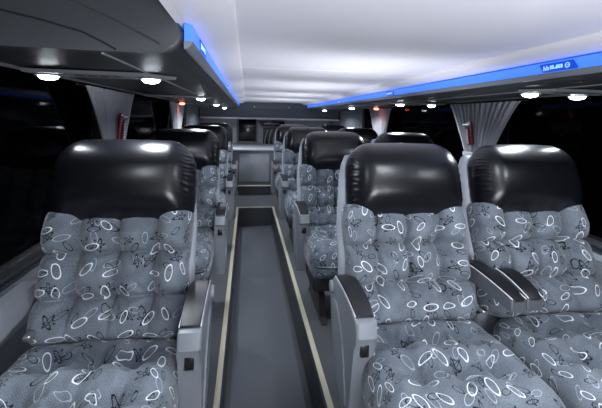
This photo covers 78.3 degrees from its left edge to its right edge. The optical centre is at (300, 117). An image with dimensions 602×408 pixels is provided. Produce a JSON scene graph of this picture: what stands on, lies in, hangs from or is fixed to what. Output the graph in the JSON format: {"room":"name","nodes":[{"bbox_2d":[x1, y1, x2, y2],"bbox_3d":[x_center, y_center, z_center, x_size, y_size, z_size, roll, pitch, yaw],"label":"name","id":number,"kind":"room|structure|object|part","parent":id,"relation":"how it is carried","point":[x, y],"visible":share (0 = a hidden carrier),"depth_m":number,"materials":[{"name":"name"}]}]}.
{"room":"vehicle interior","nodes":[
{"label":"vehicle interior","id":0,"kind":"room"},
{"bbox_2d":[0,104,203,375],"bbox_3d":[-1.383,0.439,3.034,0.100,1.560,9.600,1,0,-8],"label":"wall","id":1,"kind":"structure","parent":0,"point":[14,348],"depth_m":1.46,"materials":[{"name":"grey"}]},
{"bbox_2d":[0,263,39,346],"bbox_3d":[-1.156,0.724,1.830,0.014,0.200,7.150,1,0,-8],"label":"trim","id":2,"kind":"structure","parent":1,"relation":"attached to","point":[31,275],"depth_m":1.44,"materials":[{"name":"grey plastic"}]},
{"bbox_2d":[0,246,44,287],"bbox_3d":[-1.192,0.581,1.824,0.135,0.025,7.150,1,0,-8],"label":"trim","id":3,"kind":"structure","parent":1,"relation":"attached to","point":[11,272],"depth_m":1.43,"materials":[{"name":"grey plastic"}]},
{"bbox_2d":[204,118,330,142],"bbox_3d":[-0.690,0.610,7.754,2.840,1.950,0.100,1,0,-8],"label":"wall","id":4,"kind":"structure","parent":0,"point":[232,122],"depth_m":7.68,"materials":[{"name":"grey plastic"}]},
{"bbox_2d":[237,119,257,142],"bbox_3d":[-1.108,0.263,7.621,0.420,0.520,0.040,1,0,-8],"label":"pane","id":5,"kind":"object","parent":4,"relation":"attached to","point":[247,129],"visible":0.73,"depth_m":7.61,"materials":[{"name":"black glass"}]},
{"bbox_2d":[259,121,283,126],"bbox_3d":[-0.614,0.131,7.671,0.535,0.100,0.084,1,0,-8],"label":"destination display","id":6,"kind":"object","parent":4,"relation":"attached to","point":[263,123],"visible":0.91,"depth_m":7.63,"materials":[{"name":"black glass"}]},
{"bbox_2d":[230,226,305,407],"bbox_3d":[-0.150,1.547,1.762,0.468,0.100,6.720,1,0,-8],"label":"floor","id":7,"kind":"structure","parent":0,"point":[265,373],"depth_m":2.53,"materials":[{"name":"grey plastic"}]},
{"bbox_2d":[224,225,240,407],"bbox_3d":[-0.353,1.478,1.726,0.028,0.028,6.708,1,0,-8],"label":"trim","id":8,"kind":"structure","parent":7,"relation":"on","point":[232,328],"depth_m":2.50,"materials":[{"name":"grey plastic"}]},
{"bbox_2d":[269,225,312,407],"bbox_3d":[0.058,1.488,1.786,0.028,0.028,6.708,1,0,-8],"label":"trim","id":9,"kind":"structure","parent":7,"relation":"on","point":[307,399],"depth_m":2.52,"materials":[{"name":"grey plastic"}]},
{"bbox_2d":[206,190,492,407],"bbox_3d":[-0.049,1.424,3.232,2.840,0.350,9.600,1,0,-8],"label":"floor","id":10,"kind":"structure","parent":0,"point":[322,335],"depth_m":2.41,"materials":[{"name":"grey plastic"}]},
{"bbox_2d":[0,139,214,407],"bbox_3d":[-0.617,0.660,1.143,0.648,1.152,0.776,1,0,-8],"label":"seat","id":11,"kind":"object","parent":10,"relation":"on","point":[120,316],"visible":1,"depth_m":1.25,"materials":[{"name":"fabric"}]},
{"bbox_3d":[-0.904,0.663,1.053,0.052,0.197,0.460,1,0,-8],"label":"window armrest","id":12,"kind":"part","parent":11,"relation":"part of","materials":[{"name":"grey plastic"}]},
{"bbox_2d":[0,338,177,407],"bbox_3d":[-0.613,0.819,1.002,0.515,0.227,0.495,1,0,-8],"label":"seat cushion","id":13,"kind":"object","parent":11,"relation":"on","point":[88,372],"depth_m":1.04,"materials":[{"name":"fabric"}]},
{"bbox_3d":[-0.651,0.532,1.311,0.505,0.453,0.243,1,0,-8],"label":"backrest","id":14,"kind":"part","parent":11,"relation":"part of","materials":[{"name":"fabric"}]},
{"bbox_3d":[-0.352,0.807,1.238,0.068,0.421,0.370,1,0,-8],"label":"armrest panel","id":15,"kind":"part","parent":11,"relation":"part of","materials":[{"name":"grey plastic"}]},
{"bbox_3d":[-0.321,0.824,1.262,0.009,0.296,0.195,1,0,-8],"label":"moulding","id":16,"kind":"part","parent":11,"relation":"part of","materials":[{"name":"grey plastic"}]},
{"bbox_3d":[-0.330,0.646,1.377,0.014,0.044,0.044,1,0,-8],"label":"recline knob","id":17,"kind":"part","parent":11,"relation":"part of","materials":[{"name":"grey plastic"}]},
{"bbox_2d":[147,129,229,279],"bbox_3d":[-0.795,0.656,2.370,0.648,1.152,0.776,1,0,-8],"label":"seat","id":18,"kind":"object","parent":10,"relation":"on","point":[212,214],"visible":0.31,"depth_m":2.51,"materials":[{"name":"grey fabric"}]},
{"bbox_2d":[195,228,213,279],"bbox_3d":[-0.792,0.815,2.229,0.515,0.227,0.495,1,0,-8],"label":"seat cushion","id":19,"kind":"object","parent":18,"relation":"on","point":[205,236],"depth_m":2.08,"materials":[{"name":"fabric"}]},
{"bbox_3d":[-0.830,0.528,2.538,0.505,0.453,0.243,1,0,-8],"label":"backrest","id":20,"kind":"part","parent":18,"relation":"part of","materials":[{"name":"fabric"}]},
{"bbox_3d":[-0.530,0.803,2.465,0.068,0.421,0.370,1,0,-8],"label":"armrest panel","id":21,"kind":"part","parent":18,"relation":"part of","materials":[{"name":"grey plastic"}]},
{"bbox_3d":[-0.499,0.820,2.489,0.009,0.296,0.195,1,0,-8],"label":"moulding","id":22,"kind":"part","parent":18,"relation":"part of","materials":[{"name":"grey plastic"}]},
{"bbox_2d":[182,125,234,219],"bbox_3d":[-0.974,0.652,3.597,0.648,1.152,0.776,1,0,-8],"label":"seat","id":23,"kind":"object","parent":10,"relation":"on","point":[226,190],"visible":0.19,"depth_m":3.75,"materials":[{"name":"grey fabric"}]},
{"bbox_2d":[219,190,225,201],"bbox_3d":[-0.971,0.811,3.456,0.515,0.227,0.495,1,0,-8],"label":"seat cushion","id":24,"kind":"object","parent":23,"relation":"on","point":[222,197],"depth_m":3.48,"materials":[{"name":"fabric"}]},
{"bbox_3d":[-1.009,0.524,3.765,0.505,0.453,0.243,1,0,-8],"label":"backrest","id":25,"kind":"part","parent":23,"relation":"part of","materials":[{"name":"fabric"}]},
{"bbox_3d":[-0.710,0.799,3.692,0.068,0.421,0.370,1,0,-8],"label":"armrest panel","id":26,"kind":"part","parent":23,"relation":"part of","materials":[{"name":"grey plastic"}]},
{"bbox_2d":[199,123,237,193],"bbox_3d":[-1.153,0.648,4.824,0.648,1.152,0.776,1,0,-8],"label":"seat","id":27,"kind":"object","parent":10,"relation":"on","point":[232,164],"visible":0.2,"depth_m":5.00,"materials":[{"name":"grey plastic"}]},
{"bbox_3d":[-1.188,0.520,4.992,0.505,0.453,0.243,1,0,-8],"label":"backrest","id":28,"kind":"part","parent":27,"relation":"part of","materials":[{"name":"fabric"}]},
{"bbox_3d":[-0.888,0.794,4.919,0.068,0.421,0.370,1,0,-8],"label":"armrest panel","id":29,"kind":"part","parent":27,"relation":"part of","materials":[{"name":"grey plastic"}]},
{"bbox_2d":[213,207,237,407],"bbox_3d":[-0.386,1.238,1.739,0.028,0.006,6.744,1,0,-8],"label":"trim","id":30,"kind":"structure","parent":10,"relation":"on","point":[216,403],"depth_m":2.13,"materials":[{"name":"beige metal"}]},
{"bbox_2d":[219,208,238,407],"bbox_3d":[-0.371,1.369,1.729,0.012,0.246,6.720,1,0,-8],"label":"trim","id":31,"kind":"structure","parent":10,"relation":"attached to","point":[224,376],"depth_m":2.24,"materials":[{"name":"grey plastic"}]},
{"bbox_2d":[232,143,273,190],"bbox_3d":[-0.584,0.887,6.982,2.630,0.700,1.440,1,0,-8],"label":"base cabinet","id":32,"kind":"object","parent":10,"relation":"on","point":[254,160],"visible":0.3,"depth_m":6.25,"materials":[{"name":"grey"}]},
{"bbox_2d":[233,143,273,150],"bbox_3d":[-0.576,0.552,6.982,2.630,0.030,1.440,1,0,-8],"label":"countertop","id":33,"kind":"structure","parent":32,"relation":"on","point":[236,146],"depth_m":6.67,"materials":[{"name":"grey metal"}]},
{"bbox_2d":[263,128,276,143],"bbox_3d":[-0.566,0.369,7.494,0.400,0.338,0.109,1,0,-8],"label":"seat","id":34,"kind":"object","parent":33,"relation":"on","point":[268,133],"visible":0.62,"depth_m":7.49,"materials":[{"name":"black"}]},
{"bbox_3d":[-0.789,0.846,6.247,0.500,0.468,0.016,1,0,-8],"label":"panel","id":35,"kind":"part","parent":32,"relation":"part of","materials":[{"name":"grey laminate"}]},
{"bbox_2d":[238,182,269,194],"bbox_3d":[-0.771,1.163,6.081,0.508,0.140,0.350,1,0,-8],"label":"step","id":36,"kind":"structure","parent":10,"relation":"on","point":[242,190],"depth_m":5.92,"materials":[{"name":"grey plastic"}]},
{"bbox_2d":[238,185,270,185],"bbox_3d":[-0.746,1.088,5.917,0.528,0.010,0.042,1,0,-8],"label":"trim","id":37,"kind":"structure","parent":36,"relation":"on","point":[238,185],"depth_m":5.91,"materials":[{"name":"beige metal"}]},
{"bbox_2d":[239,208,271,225],"bbox_3d":[-0.630,1.363,5.081,0.444,0.246,0.012,1,0,-8],"label":"step","id":38,"kind":"structure","parent":10,"relation":"attached to","point":[247,216],"depth_m":5.08,"materials":[{"name":"grey plastic"}]},
{"bbox_2d":[270,124,306,196],"bbox_3d":[-0.081,0.672,4.984,0.652,1.152,0.802,1,0,-8],"label":"seat","id":39,"kind":"object","parent":10,"relation":"on","point":[276,164],"visible":0.3,"depth_m":5.07,"materials":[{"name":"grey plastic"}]},
{"bbox_3d":[-0.363,0.806,4.996,0.068,0.421,0.370,1,0,-8],"label":"armrest panel","id":40,"kind":"part","parent":39,"relation":"part of","materials":[{"name":"grey plastic"}]},
{"bbox_2d":[275,172,281,190],"bbox_3d":[-0.078,0.831,4.840,0.515,0.227,0.495,1,0,-8],"label":"seat cushion","id":41,"kind":"object","parent":39,"relation":"on","point":[277,174],"depth_m":4.78,"materials":[{"name":"fabric"}]},
{"bbox_3d":[-0.117,0.544,5.148,0.505,0.453,0.243,1,0,-8],"label":"backrest","id":42,"kind":"part","parent":39,"relation":"part of","materials":[{"name":"fabric"}]},
{"bbox_2d":[271,209,326,407],"bbox_3d":[0.080,1.379,1.795,0.012,0.246,6.720,1,0,-8],"label":"trim","id":43,"kind":"structure","parent":10,"relation":"attached to","point":[317,397],"depth_m":2.30,"materials":[{"name":"grey plastic"}]},
{"bbox_2d":[278,127,325,243],"bbox_3d":[0.098,0.676,3.757,0.652,1.152,0.802,1,0,-8],"label":"seat","id":44,"kind":"object","parent":10,"relation":"on","point":[287,181],"visible":0.33,"depth_m":3.85,"materials":[{"name":"grey fabric"}]},
{"bbox_3d":[-0.221,0.827,3.782,0.009,0.296,0.195,1,0,-8],"label":"moulding","id":45,"kind":"part","parent":44,"relation":"part of","materials":[{"name":"grey plastic"}]},
{"bbox_3d":[-0.184,0.810,3.768,0.068,0.421,0.370,1,0,-8],"label":"armrest panel","id":46,"kind":"part","parent":44,"relation":"part of","materials":[{"name":"grey plastic"}]},
{"bbox_2d":[286,213,292,228],"bbox_3d":[0.087,0.985,3.684,0.470,0.095,0.500,1,0,-8],"label":"tray","id":47,"kind":"object","parent":44,"relation":"on","point":[290,222],"depth_m":3.41,"materials":[{"name":"grey plastic"}]},
{"bbox_2d":[284,190,296,219],"bbox_3d":[0.101,0.835,3.613,0.515,0.227,0.495,1,0,-8],"label":"seat cushion","id":48,"kind":"object","parent":44,"relation":"on","point":[290,196],"depth_m":3.45,"materials":[{"name":"fabric"}]},
{"bbox_3d":[-0.071,1.136,3.702,0.040,0.225,0.500,1,0,-8],"label":"leg","id":49,"kind":"part","parent":44,"relation":"part of","materials":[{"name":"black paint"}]},
{"bbox_3d":[0.062,0.548,3.921,0.505,0.453,0.243,1,0,-8],"label":"backrest","id":50,"kind":"part","parent":44,"relation":"part of","materials":[{"name":"fabric"}]},
{"bbox_2d":[272,207,333,407],"bbox_3d":[0.097,1.249,1.809,0.028,0.006,6.744,1,0,-8],"label":"trim","id":51,"kind":"structure","parent":10,"relation":"on","point":[323,382],"depth_m":2.15,"materials":[{"name":"beige metal"}]},
{"bbox_2d":[292,131,364,325],"bbox_3d":[0.277,0.680,2.530,0.652,1.152,0.802,1,0,-8],"label":"seat","id":52,"kind":"object","parent":10,"relation":"on","point":[321,153],"visible":0.62,"depth_m":2.60,"materials":[{"name":"grey fabric"}]},
{"bbox_3d":[-0.043,0.831,2.555,0.009,0.296,0.195,1,0,-8],"label":"moulding","id":53,"kind":"part","parent":52,"relation":"part of","materials":[{"name":"grey plastic"}]},
{"bbox_3d":[-0.005,0.815,2.542,0.068,0.421,0.370,1,0,-8],"label":"armrest panel","id":54,"kind":"part","parent":52,"relation":"part of","materials":[{"name":"grey plastic"}]},
{"bbox_3d":[0.108,1.140,2.475,0.040,0.225,0.500,1,0,-8],"label":"leg","id":55,"kind":"part","parent":52,"relation":"part of","materials":[{"name":"black paint"}]},
{"bbox_2d":[306,262,332,291],"bbox_3d":[0.266,0.989,2.457,0.470,0.095,0.500,1,0,-8],"label":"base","id":56,"kind":"object","parent":52,"relation":"on","point":[317,285],"depth_m":2.19,"materials":[{"name":"grey fabric"}]},
{"bbox_3d":[0.241,0.552,2.694,0.505,0.453,0.243,1,0,-8],"label":"backrest","id":57,"kind":"part","parent":52,"relation":"part of","materials":[{"name":"fabric"}]},
{"bbox_2d":[303,224,337,278],"bbox_3d":[0.280,0.840,2.386,0.515,0.227,0.495,1,0,-8],"label":"seat cushion","id":58,"kind":"object","parent":52,"relation":"on","point":[320,257],"depth_m":2.18,"materials":[{"name":"fabric"}]},
{"bbox_2d":[318,125,344,130],"bbox_3d":[0.484,0.685,5.063,0.572,1.152,0.776,1,0,-8],"label":"seat","id":59,"kind":"object","parent":10,"relation":"on","point":[326,127],"visible":0.07,"depth_m":5.26,"materials":[{"name":"black leather"}]},
{"bbox_2d":[338,128,377,143],"bbox_3d":[0.663,0.689,3.836,0.572,1.152,0.776,1,0,-8],"label":"seat","id":60,"kind":"object","parent":10,"relation":"on","point":[367,134],"visible":0.09,"depth_m":4.02,"materials":[{"name":"black leather"}]},
{"bbox_2d":[371,133,433,143],"bbox_3d":[0.842,0.693,2.609,0.572,1.152,0.776,1,0,-8],"label":"seat","id":61,"kind":"object","parent":10,"relation":"on","point":[421,138],"visible":0.12,"depth_m":2.80,"materials":[{"name":"black leather"}]},
{"bbox_2d":[329,143,565,407],"bbox_3d":[0.456,0.684,1.303,0.652,1.152,0.802,1,0,-8],"label":"seat","id":62,"kind":"object","parent":10,"relation":"on","point":[403,303],"visible":1,"depth_m":1.37,"materials":[{"name":"fabric"}]},
{"bbox_3d":[0.120,0.656,1.443,0.014,0.044,0.044,1,0,-8],"label":"recline knob","id":63,"kind":"part","parent":62,"relation":"part of","materials":[{"name":"grey plastic"}]},
{"bbox_3d":[0.137,0.835,1.328,0.009,0.296,0.195,1,0,-8],"label":"moulding","id":64,"kind":"part","parent":62,"relation":"part of","materials":[{"name":"grey plastic"}]},
{"bbox_3d":[0.174,0.819,1.315,0.068,0.421,0.370,1,0,-8],"label":"armrest panel","id":65,"kind":"part","parent":62,"relation":"part of","materials":[{"name":"grey plastic"}]},
{"bbox_3d":[0.420,0.556,1.467,0.505,0.453,0.243,1,0,-8],"label":"backrest","id":66,"kind":"part","parent":62,"relation":"part of","materials":[{"name":"fabric"}]},
{"bbox_2d":[361,320,565,407],"bbox_3d":[0.459,0.844,1.159,0.515,0.227,0.495,1,0,-8],"label":"seat cushion","id":67,"kind":"object","parent":62,"relation":"on","point":[424,363],"depth_m":1.11,"materials":[{"name":"fabric"}]},
{"bbox_3d":[0.714,0.626,1.395,0.059,0.089,0.261,1,0,-17],"label":"armrest","id":68,"kind":"part","parent":62,"relation":"part of","materials":[{"name":"grey plastic"}]},
{"bbox_2d":[458,144,601,407],"bbox_3d":[1.021,0.697,1.382,0.572,1.152,0.776,1,0,-8],"label":"seat","id":69,"kind":"object","parent":10,"relation":"on","point":[527,221],"visible":0.89,"depth_m":1.50,"materials":[{"name":"fabric"}]},
{"bbox_3d":[0.797,0.628,1.359,0.063,0.089,0.153,1,0,-16],"label":"armrest","id":70,"kind":"part","parent":69,"relation":"part of","materials":[{"name":"grey plastic"}]},
{"bbox_3d":[0.971,0.569,1.548,0.505,0.453,0.243,1,0,-8],"label":"backrest","id":71,"kind":"part","parent":69,"relation":"part of","materials":[{"name":"fabric"}]},
{"bbox_2d":[493,312,601,407],"bbox_3d":[1.010,0.856,1.239,0.515,0.227,0.495,1,0,-8],"label":"seat cushion","id":72,"kind":"object","parent":69,"relation":"on","point":[564,349],"depth_m":1.23,"materials":[{"name":"fabric"}]},
{"bbox_3d":[1.285,0.713,1.372,0.052,0.197,0.460,1,0,-8],"label":"window armrest","id":73,"kind":"part","parent":69,"relation":"part of","materials":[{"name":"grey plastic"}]},
{"bbox_2d":[159,0,601,104],"bbox_3d":[0.105,-0.290,2.703,1.345,0.115,8.520,1,0,-8],"label":"ceiling","id":74,"kind":"structure","parent":0,"point":[438,40],"depth_m":1.22,"materials":[{"name":"white plastic"}]},
{"bbox_2d":[200,102,338,120],"bbox_3d":[-0.570,-0.143,7.046,2.600,0.360,0.330,1,0,-8],"label":"ceiling bulkhead","id":75,"kind":"object","parent":74,"relation":"attached to","point":[247,110],"visible":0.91,"depth_m":6.90,"materials":[{"name":"grey plastic"}]},
{"bbox_3d":[-0.574,0.019,7.046,2.600,0.035,0.330,1,0,-8],"label":"rail","id":76,"kind":"part","parent":75,"relation":"part of","materials":[{"name":"grey metal"}]},
{"bbox_3d":[-0.508,-0.224,6.913,1.240,0.125,0.014,1,0,-8],"label":"panel","id":77,"kind":"part","parent":75,"relation":"part of","materials":[{"name":"grey plastic"}]},
{"bbox_2d":[246,67,421,74],"bbox_3d":[0.192,-0.270,2.102,1.045,0.011,0.006,1,0,-8],"label":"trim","id":78,"kind":"structure","parent":74,"relation":"attached to","point":[246,67],"depth_m":2.10,"materials":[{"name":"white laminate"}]},
{"bbox_2d":[331,109,601,312],"bbox_3d":[1.328,0.500,3.429,0.100,1.560,9.600,1,0,-8],"label":"wall","id":79,"kind":"structure","parent":0,"point":[349,118],"depth_m":6.27,"materials":[{"name":"grey"}]},
{"bbox_2d":[463,121,473,144],"bbox_3d":[1.275,0.119,2.818,0.038,0.185,0.094,1,0,-8],"label":"hammer","id":80,"kind":"object","parent":79,"relation":"attached to","point":[469,127],"visible":1,"depth_m":2.80,"materials":[{"name":"red plastic"}]},
{"bbox_3d":[1.268,0.134,2.815,0.018,0.130,0.018,1,-9,-8],"label":"handle","id":81,"kind":"part","parent":80,"relation":"part of","materials":[{"name":"red plastic"}]},
{"bbox_2d":[582,237,601,249],"bbox_3d":[1.484,0.641,2.215,0.135,0.025,7.150,1,0,-8],"label":"trim","id":82,"kind":"structure","parent":79,"relation":"attached to","point":[594,243],"depth_m":1.87,"materials":[{"name":"grey plastic"}]},
{"bbox_2d":[592,251,601,288],"bbox_3d":[1.442,0.783,2.209,0.014,0.200,7.150,1,0,-8],"label":"trim","id":83,"kind":"structure","parent":79,"relation":"attached to","point":[597,256],"depth_m":1.85,"materials":[{"name":"grey plastic"}]},
{"bbox_3d":[-1.190,-0.267,1.822,0.100,0.140,7.150,1,0,-8],"label":"wall","id":84,"kind":"structure","parent":0,"visible":0},
{"bbox_2d":[0,66,97,270],"bbox_3d":[-1.075,0.191,1.077,0.023,0.770,2.320,1,0,-8],"label":"window","id":85,"kind":"structure","parent":84,"relation":"in","point":[40,118],"depth_m":1.56,"materials":[{"name":"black glass"}]},
{"bbox_2d":[0,0,238,107],"bbox_3d":[-1.062,-0.255,3.824,0.730,0.159,5.924,1,0,-8],"label":"luggage rack","id":86,"kind":"object","parent":84,"relation":"attached to","point":[136,36],"depth_m":0.94,"materials":[{"name":"grey plastic"}]},
{"bbox_2d":[20,68,176,79],"bbox_3d":[-0.740,-0.160,1.407,0.505,0.015,0.180,1,0,-8],"label":"panel","id":87,"kind":"object","parent":86,"relation":"attached to","point":[65,73],"visible":1,"depth_m":1.35,"materials":[{"name":"grey plastic"}]},
{"bbox_2d":[34,73,62,79],"bbox_3d":[-0.934,-0.153,1.369,0.088,0.028,0.088,1,0,-8],"label":"recessed light","id":88,"kind":"object","parent":87,"relation":"attached to","point":[46,76],"visible":0.87,"depth_m":1.35,"materials":[{"name":"grey plastic"}]},
{"bbox_2d":[139,77,162,83],"bbox_3d":[-0.580,-0.145,1.431,0.088,0.028,0.088,1,0,-8],"label":"recessed light","id":89,"kind":"object","parent":87,"relation":"attached to","point":[150,80],"visible":0.84,"depth_m":1.41,"materials":[{"name":"grey plastic"}]},
{"bbox_2d":[76,83,133,138],"bbox_3d":[-1.157,0.185,2.257,0.054,0.718,0.860,1,0,-8],"label":"window curtain","id":90,"kind":"object","parent":86,"relation":"hanging from","point":[107,104],"visible":0.38,"depth_m":2.17,"materials":[{"name":"grey fabric"}]},
{"bbox_3d":[-1.170,-0.169,2.254,0.012,0.012,0.860,1,0,-8],"label":"rail","id":91,"kind":"part","parent":90,"relation":"part of","materials":[{"name":"black metal"}]},
{"bbox_2d":[117,113,127,138],"bbox_3d":[-1.113,0.065,2.308,0.038,0.185,0.094,1,0,-8],"label":"hammer","id":92,"kind":"object","parent":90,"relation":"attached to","point":[121,122],"visible":0.77,"depth_m":2.29,"materials":[{"name":"red plastic"}]},
{"bbox_3d":[-1.107,0.080,2.306,0.018,0.130,0.018,1,-9,-8],"label":"handle","id":93,"kind":"part","parent":92,"relation":"part of","materials":[{"name":"red plastic"}]},
{"bbox_2d":[166,100,184,128],"bbox_3d":[-1.460,0.178,4.335,0.054,0.718,0.960,1,0,-8],"label":"window curtain","id":94,"kind":"object","parent":86,"relation":"hanging from","point":[176,110],"visible":0.45,"depth_m":4.23,"materials":[{"name":"grey fabric"}]},
{"bbox_2d":[143,94,212,98],"bbox_3d":[-0.964,-0.165,2.941,0.505,0.015,0.180,1,0,-8],"label":"panel","id":95,"kind":"object","parent":86,"relation":"attached to","point":[147,95],"visible":1,"depth_m":2.88,"materials":[{"name":"grey plastic"}]},
{"bbox_2d":[179,102,223,103],"bbox_3d":[-1.180,-0.170,4.426,0.505,0.015,0.180,1,0,-8],"label":"panel","id":96,"kind":"object","parent":86,"relation":"attached to","point":[179,102],"visible":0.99,"depth_m":4.36,"materials":[{"name":"grey plastic"}]},
{"bbox_3d":[-0.713,-0.218,3.867,0.024,0.064,5.900,1,0,-8],"label":"light strip","id":97,"kind":"part","parent":86,"relation":"part of","materials":[{"name":"blue plastic"}]},
{"bbox_2d":[97,86,172,139],"bbox_3d":[-1.405,0.183,3.343,0.023,0.770,2.260,1,0,-8],"label":"window","id":98,"kind":"structure","parent":84,"relation":"in","point":[148,115],"depth_m":3.33,"materials":[{"name":"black glass"}]},
{"bbox_2d":[173,101,184,128],"bbox_3d":[-1.633,0.178,4.906,0.023,0.770,0.900,1,0,-8],"label":"window","id":99,"kind":"structure","parent":84,"relation":"in","point":[183,120],"depth_m":5.30,"materials":[{"name":"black glass"}]},
{"bbox_3d":[1.521,-0.206,2.217,0.100,0.140,7.150,1,0,-8],"label":"wall","id":100,"kind":"structure","parent":0,"visible":0},
{"bbox_2d":[364,109,372,128],"bbox_3d":[1.045,0.239,5.297,0.023,0.770,0.900,1,0,-8],"label":"window","id":101,"kind":"structure","parent":100,"relation":"in","point":[367,117],"depth_m":5.58,"materials":[{"name":"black glass"}]},
{"bbox_2d":[386,100,503,163],"bbox_3d":[1.273,0.244,3.734,0.023,0.770,2.260,1,0,-8],"label":"window","id":102,"kind":"structure","parent":100,"relation":"in","point":[438,122],"depth_m":3.61,"materials":[{"name":"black glass"}]},
{"bbox_2d":[307,53,601,109],"bbox_3d":[0.902,-0.210,3.843,0.656,0.159,6.454,1,0,-8],"label":"luggage rack","id":103,"kind":"object","parent":100,"relation":"attached to","point":[593,81],"depth_m":1.82,"materials":[{"name":"grey plastic"}]},
{"bbox_2d":[344,107,381,108],"bbox_3d":[0.786,-0.126,4.712,0.470,0.015,0.180,1,0,-8],"label":"panel","id":104,"kind":"object","parent":103,"relation":"attached to","point":[344,107],"visible":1,"depth_m":4.65,"materials":[{"name":"grey plastic"}]},
{"bbox_2d":[369,107,393,135],"bbox_3d":[1.023,0.234,4.824,0.057,0.718,0.810,1,0,-8],"label":"window curtain","id":105,"kind":"object","parent":103,"relation":"hanging from","point":[379,118],"visible":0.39,"depth_m":4.77,"materials":[{"name":"grey fabric"}]},
{"bbox_2d":[389,102,445,104],"bbox_3d":[1.002,-0.121,3.228,0.470,0.015,0.180,1,0,-8],"label":"panel","id":106,"kind":"object","parent":103,"relation":"attached to","point":[407,103],"visible":0.99,"depth_m":3.17,"materials":[{"name":"grey plastic"}]},
{"bbox_3d":[0.590,-0.189,3.789,0.024,0.064,6.430,1,0,-8],"label":"light strip","id":107,"kind":"part","parent":103,"relation":"part of","materials":[{"name":"blue plastic"}]},
{"bbox_2d":[450,99,527,155],"bbox_3d":[1.327,0.241,2.741,0.057,0.718,0.860,1,0,-8],"label":"window curtain","id":108,"kind":"object","parent":103,"relation":"hanging from","point":[489,119],"visible":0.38,"depth_m":2.70,"materials":[{"name":"grey fabric"}]},
{"bbox_3d":[1.357,-0.111,2.744,0.012,0.012,0.860,1,0,-8],"label":"rail","id":109,"kind":"part","parent":108,"relation":"part of","materials":[{"name":"black metal"}]},
{"bbox_2d":[518,89,601,95],"bbox_3d":[1.226,-0.116,1.694,0.470,0.015,0.180,1,0,-8],"label":"panel","id":110,"kind":"object","parent":103,"relation":"attached to","point":[542,91],"visible":1,"depth_m":1.65,"materials":[{"name":"grey plastic"}]},
{"bbox_2d":[520,93,540,97],"bbox_3d":[1.074,-0.108,1.733,0.088,0.028,0.088,1,0,-8],"label":"recessed light","id":111,"kind":"object","parent":110,"relation":"attached to","point":[528,95],"visible":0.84,"depth_m":1.71,"materials":[{"name":"grey plastic"}]},
{"bbox_2d":[566,95,587,99],"bbox_3d":[1.355,-0.101,1.814,0.088,0.028,0.088,1,0,-8],"label":"recessed light","id":112,"kind":"object","parent":110,"relation":"attached to","point":[574,97],"visible":0.88,"depth_m":1.79,"materials":[{"name":"grey plastic"}]},
{"bbox_2d":[503,96,601,241],"bbox_3d":[1.603,0.251,1.468,0.023,0.770,2.320,1,0,-8],"label":"window","id":113,"kind":"structure","parent":100,"relation":"in","point":[574,127],"depth_m":2.05,"materials":[{"name":"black glass"}]}
]}

